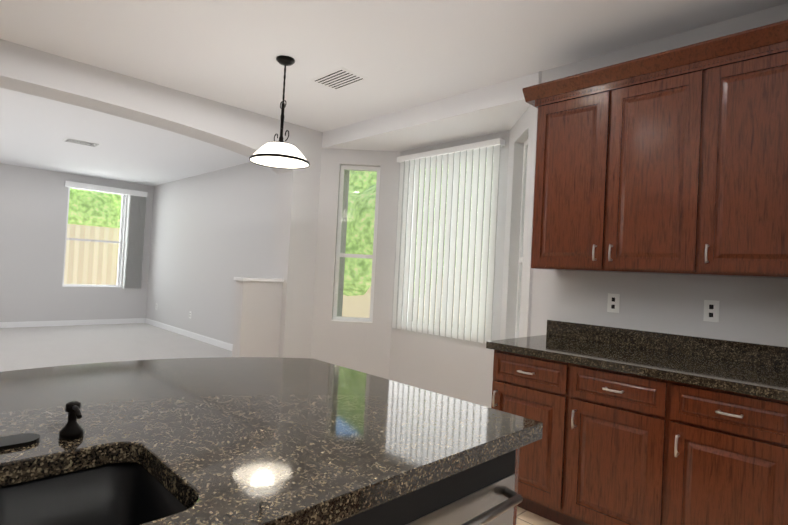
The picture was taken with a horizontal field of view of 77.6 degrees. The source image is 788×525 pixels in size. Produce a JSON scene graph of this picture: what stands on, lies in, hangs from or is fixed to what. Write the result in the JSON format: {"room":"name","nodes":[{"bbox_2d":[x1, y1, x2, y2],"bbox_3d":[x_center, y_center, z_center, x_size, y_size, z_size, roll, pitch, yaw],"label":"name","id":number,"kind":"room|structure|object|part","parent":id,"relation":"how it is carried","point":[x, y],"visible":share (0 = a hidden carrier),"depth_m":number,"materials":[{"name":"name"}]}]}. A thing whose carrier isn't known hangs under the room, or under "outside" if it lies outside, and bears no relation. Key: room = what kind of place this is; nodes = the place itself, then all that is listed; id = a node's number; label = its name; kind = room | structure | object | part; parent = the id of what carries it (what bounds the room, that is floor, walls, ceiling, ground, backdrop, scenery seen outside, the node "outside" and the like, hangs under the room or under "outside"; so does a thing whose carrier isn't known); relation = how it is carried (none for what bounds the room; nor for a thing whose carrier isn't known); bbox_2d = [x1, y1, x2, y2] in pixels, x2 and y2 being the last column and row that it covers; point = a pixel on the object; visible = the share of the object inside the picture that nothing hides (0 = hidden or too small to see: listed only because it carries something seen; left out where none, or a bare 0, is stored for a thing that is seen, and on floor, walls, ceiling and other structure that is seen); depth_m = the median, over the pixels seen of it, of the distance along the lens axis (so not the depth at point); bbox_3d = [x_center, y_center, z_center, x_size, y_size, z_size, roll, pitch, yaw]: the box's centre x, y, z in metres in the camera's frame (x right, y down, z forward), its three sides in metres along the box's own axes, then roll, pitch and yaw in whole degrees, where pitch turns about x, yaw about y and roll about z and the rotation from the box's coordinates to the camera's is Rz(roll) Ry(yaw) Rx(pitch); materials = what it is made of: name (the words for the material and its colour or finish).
{"room":"kitchen","nodes":[
{"label":"kitchen","id":0,"kind":"room"},
{"bbox_2d":[0,323,231,371],"bbox_3d":[-5.294,1.166,5.532,7.750,0.106,6.000,4,-1,-45],"label":"floor carpet","id":1,"kind":"object","parent":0,"point":[21,348],"depth_m":7.06,"materials":[{"name":"white carpet"}]},
{"bbox_2d":[232,280,282,357],"bbox_3d":[-1.393,0.747,4.981,0.440,1.120,0.150,4,-1,-45],"label":"wall","id":2,"kind":"structure","parent":0,"point":[257,319],"depth_m":4.90,"materials":[{"name":"grey paint"}]},
{"bbox_2d":[234,277,283,281],"bbox_3d":[-1.371,0.173,4.984,0.460,0.028,0.190,4,-1,-45],"label":"trim","id":3,"kind":"structure","parent":2,"relation":"on","point":[258,279],"depth_m":4.89,"materials":[{"name":"white wood"}]},
{"bbox_2d":[0,3,787,407],"bbox_3d":[-3.117,-0.187,3.315,7.500,2.750,12.050,4,-1,-45],"label":"wall","id":4,"kind":"structure","parent":0,"point":[208,237],"depth_m":5.27,"materials":[{"name":"grey paint"}]},
{"bbox_2d":[62,187,124,286],"bbox_3d":[-5.618,-0.464,9.190,0.955,1.840,0.140,4,-1,-45],"label":"room window","id":5,"kind":"structure","parent":4,"relation":"in","point":[120,237],"depth_m":9.22,"materials":[{"name":"white plastic"}]},
{"bbox_2d":[64,181,147,288],"bbox_3d":[-5.433,-0.470,9.206,1.370,1.910,0.093,4,-1,-45],"label":"vertical blinds","id":6,"kind":"object","parent":5,"relation":"attached to","point":[134,240],"visible":1,"depth_m":9.52,"materials":[{"name":"white plastic"}]},
{"bbox_2d":[0,318,232,350],"bbox_3d":[-3.461,1.126,3.572,7.199,0.102,10.962,4,-1,-45],"label":"baseboard","id":7,"kind":"structure","parent":4,"relation":"attached to","point":[214,342],"depth_m":8.67,"materials":[{"name":"white wood"}]},
{"bbox_2d":[332,165,379,322],"bbox_3d":[-0.407,-0.208,5.345,0.440,1.700,0.140,3,-1,0],"label":"window","id":8,"kind":"structure","parent":4,"relation":"in","point":[356,255],"depth_m":5.36,"materials":[{"name":"white plastic"}]},
{"bbox_2d":[407,155,493,334],"bbox_3d":[0.543,-0.179,4.837,0.140,1.720,1.160,4,-1,-45],"label":"bay window","id":9,"kind":"structure","parent":4,"relation":"in","point":[438,244],"depth_m":4.96,"materials":[{"name":"white plastic"}]},
{"bbox_2d":[392,138,504,342],"bbox_3d":[0.463,-0.199,4.758,0.083,1.810,1.280,4,-1,-45],"label":"vertical blinds","id":10,"kind":"object","parent":9,"relation":"attached to","point":[485,252],"visible":0.94,"depth_m":4.68,"materials":[{"name":"white plastic"}]},
{"bbox_2d":[515,139,527,337],"bbox_3d":[1.037,-0.161,3.879,0.140,1.700,0.440,3,-1,0],"label":"window","id":11,"kind":"structure","parent":4,"relation":"in","point":[521,239],"depth_m":4.06,"materials":[{"name":"white plastic"}]},
{"bbox_2d":[607,293,619,312],"bbox_3d":[1.355,0.251,3.025,0.006,0.116,0.070,4,-1,-45],"label":"outlet","id":12,"kind":"object","parent":4,"relation":"attached to","point":[613,303],"visible":1,"depth_m":3.02,"materials":[{"name":"white plastic"}]},
{"bbox_2d":[531,40,709,274],"bbox_3d":[1.321,-0.516,2.881,0.327,1.142,0.923,4,-1,-45],"label":"upper cabinet","id":13,"kind":"object","parent":4,"relation":"attached to","point":[674,161],"depth_m":2.70,"materials":[{"name":"brown wood"}]},
{"bbox_2d":[546,320,787,367],"bbox_3d":[1.534,0.454,2.815,0.022,0.100,1.408,4,-1,-45],"label":"backsplash","id":14,"kind":"structure","parent":4,"relation":"attached to","point":[697,346],"depth_m":2.75,"materials":[{"name":"black stone"}]},
{"bbox_2d":[703,300,718,321],"bbox_3d":[1.720,0.263,2.655,0.006,0.116,0.070,4,-1,-45],"label":"outlet","id":15,"kind":"object","parent":4,"relation":"attached to","point":[711,310],"visible":1,"depth_m":2.65,"materials":[{"name":"white plastic"}]},
{"bbox_2d":[698,20,787,278],"bbox_3d":[1.807,-0.500,2.388,0.327,1.142,0.462,4,-1,-45],"label":"upper cabinet","id":16,"kind":"object","parent":4,"relation":"attached to","point":[745,158],"depth_m":2.30,"materials":[{"name":"brown wood"}]},
{"bbox_2d":[0,0,787,185],"bbox_3d":[-2.991,-1.617,3.394,7.750,0.120,12.150,4,-1,-45],"label":"ceiling","id":17,"kind":"structure","parent":0,"point":[403,54],"depth_m":3.33,"materials":[{"name":"white paint"}]},
{"bbox_2d":[62,137,100,146],"bbox_3d":[-4.035,-1.552,6.334,0.400,0.008,0.260,4,-1,-45],"label":"ceiling vent","id":18,"kind":"object","parent":17,"relation":"in","point":[78,141],"visible":1,"depth_m":6.30,"materials":[{"name":"white metal"}]},
{"bbox_2d":[0,39,295,173],"bbox_3d":[-2.748,-1.288,3.581,4.530,0.504,0.320,4,-1,-45],"label":"ceiling beam","id":19,"kind":"structure","parent":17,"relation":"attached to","point":[43,74],"depth_m":4.03,"materials":[{"name":"grey paint"}]},
{"bbox_2d":[249,55,309,168],"bbox_3d":[-0.788,-1.072,3.469,0.420,0.740,0.420,4,-1,-45],"label":"pendant light","id":20,"kind":"object","parent":17,"relation":"hanging from","point":[280,154],"visible":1,"depth_m":3.45,"materials":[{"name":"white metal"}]},
{"bbox_3d":[-0.803,-0.769,3.463,0.408,0.116,0.408,4,-1,-45],"label":"lamp shade","id":21,"kind":"part","parent":20,"relation":"part of","materials":[{"name":"white glass"}]},
{"bbox_2d":[311,67,367,89],"bbox_3d":[-0.428,-1.414,3.784,0.260,0.008,0.400,4,-1,-45],"label":"ceiling vent","id":22,"kind":"object","parent":17,"relation":"in","point":[338,78],"visible":1,"depth_m":3.76,"materials":[{"name":"white metal"}]},
{"bbox_2d":[322,73,537,151],"bbox_3d":[0.339,-1.280,4.601,0.610,0.170,2.600,4,-1,-45],"label":"ceiling soffit","id":23,"kind":"structure","parent":0,"point":[497,108],"depth_m":4.31,"materials":[{"name":"white paint"}]},
{"bbox_2d":[516,506,559,524],"bbox_3d":[-1.031,1.308,1.206,7.750,0.100,6.150,4,-1,-45],"label":"floor","id":24,"kind":"structure","parent":0,"point":[525,517],"depth_m":2.62,"materials":[{"name":"beige tile"}]},
{"bbox_2d":[0,437,541,524],"bbox_3d":[-0.524,0.840,0.962,1.547,0.878,0.887,4,-1,-45],"label":"kitchen island","id":25,"kind":"object","parent":24,"relation":"on","point":[117,490],"depth_m":0.95,"materials":[{"name":"stone"}]},
{"bbox_2d":[0,357,542,524],"bbox_3d":[-0.672,0.413,1.120,1.680,0.122,1.295,4,-1,-45],"label":"island countertop","id":26,"kind":"structure","parent":25,"relation":"on","point":[239,440],"depth_m":1.08,"materials":[{"name":"black stone"}]},
{"bbox_2d":[0,397,91,448],"bbox_3d":[-0.731,0.162,0.882,0.321,0.361,0.119,4,-1,-45],"label":"faucet","id":27,"kind":"object","parent":26,"relation":"on","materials":[{"name":"black metal"}]},
{"bbox_2d":[271,125,349,357],"bbox_3d":[-0.932,-0.038,5.410,0.740,2.750,0.320,4,-1,-45],"label":"column","id":28,"kind":"structure","parent":24,"relation":"on","point":[295,230],"depth_m":5.16,"materials":[{"name":"grey paint"}]},
{"bbox_2d":[490,348,569,524],"bbox_3d":[0.952,0.953,2.889,0.697,0.872,0.462,4,-1,-45],"label":"base cabinet","id":29,"kind":"object","parent":24,"relation":"on","point":[530,387],"depth_m":2.59,"materials":[{"name":"brown wood"}]},
{"bbox_2d":[562,364,669,524],"bbox_3d":[1.276,0.963,2.560,0.697,0.872,0.461,4,-1,-45],"label":"base cabinet","id":30,"kind":"object","parent":24,"relation":"on","point":[640,427],"depth_m":2.30,"materials":[{"name":"brown wood"}]},
{"bbox_2d":[666,380,787,524],"bbox_3d":[1.600,0.974,2.232,0.697,0.872,0.461,4,-1,-45],"label":"base cabinet","id":31,"kind":"object","parent":24,"relation":"on","point":[729,450],"depth_m":2.00,"materials":[{"name":"brown wood"}]},
{"bbox_2d":[486,336,787,403],"bbox_3d":[1.282,0.507,2.568,0.722,0.039,1.408,4,-1,-45],"label":"countertop","id":32,"kind":"structure","parent":31,"relation":"on","point":[768,381],"depth_m":2.37,"materials":[{"name":"black stone"}]},
{"label":"outside","id":33,"kind":"structure","parent":0,"visible":0},
{"bbox_3d":[-3.120,1.403,6.769,25.000,0.099,30.000,4,-1,-45],"label":"ground","id":34,"kind":"structure","parent":33,"visible":0},
{"bbox_2d":[64,159,492,326],"bbox_3d":[-1.934,-1.735,5.682,24.853,6.247,22.930,4,-1,-45],"label":"outdoor backdrop","id":35,"kind":"structure","parent":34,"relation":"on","point":[103,251],"depth_m":11.38,"materials":[{"name":"foliage"},{"name":"light tan fence wood"}]}
]}

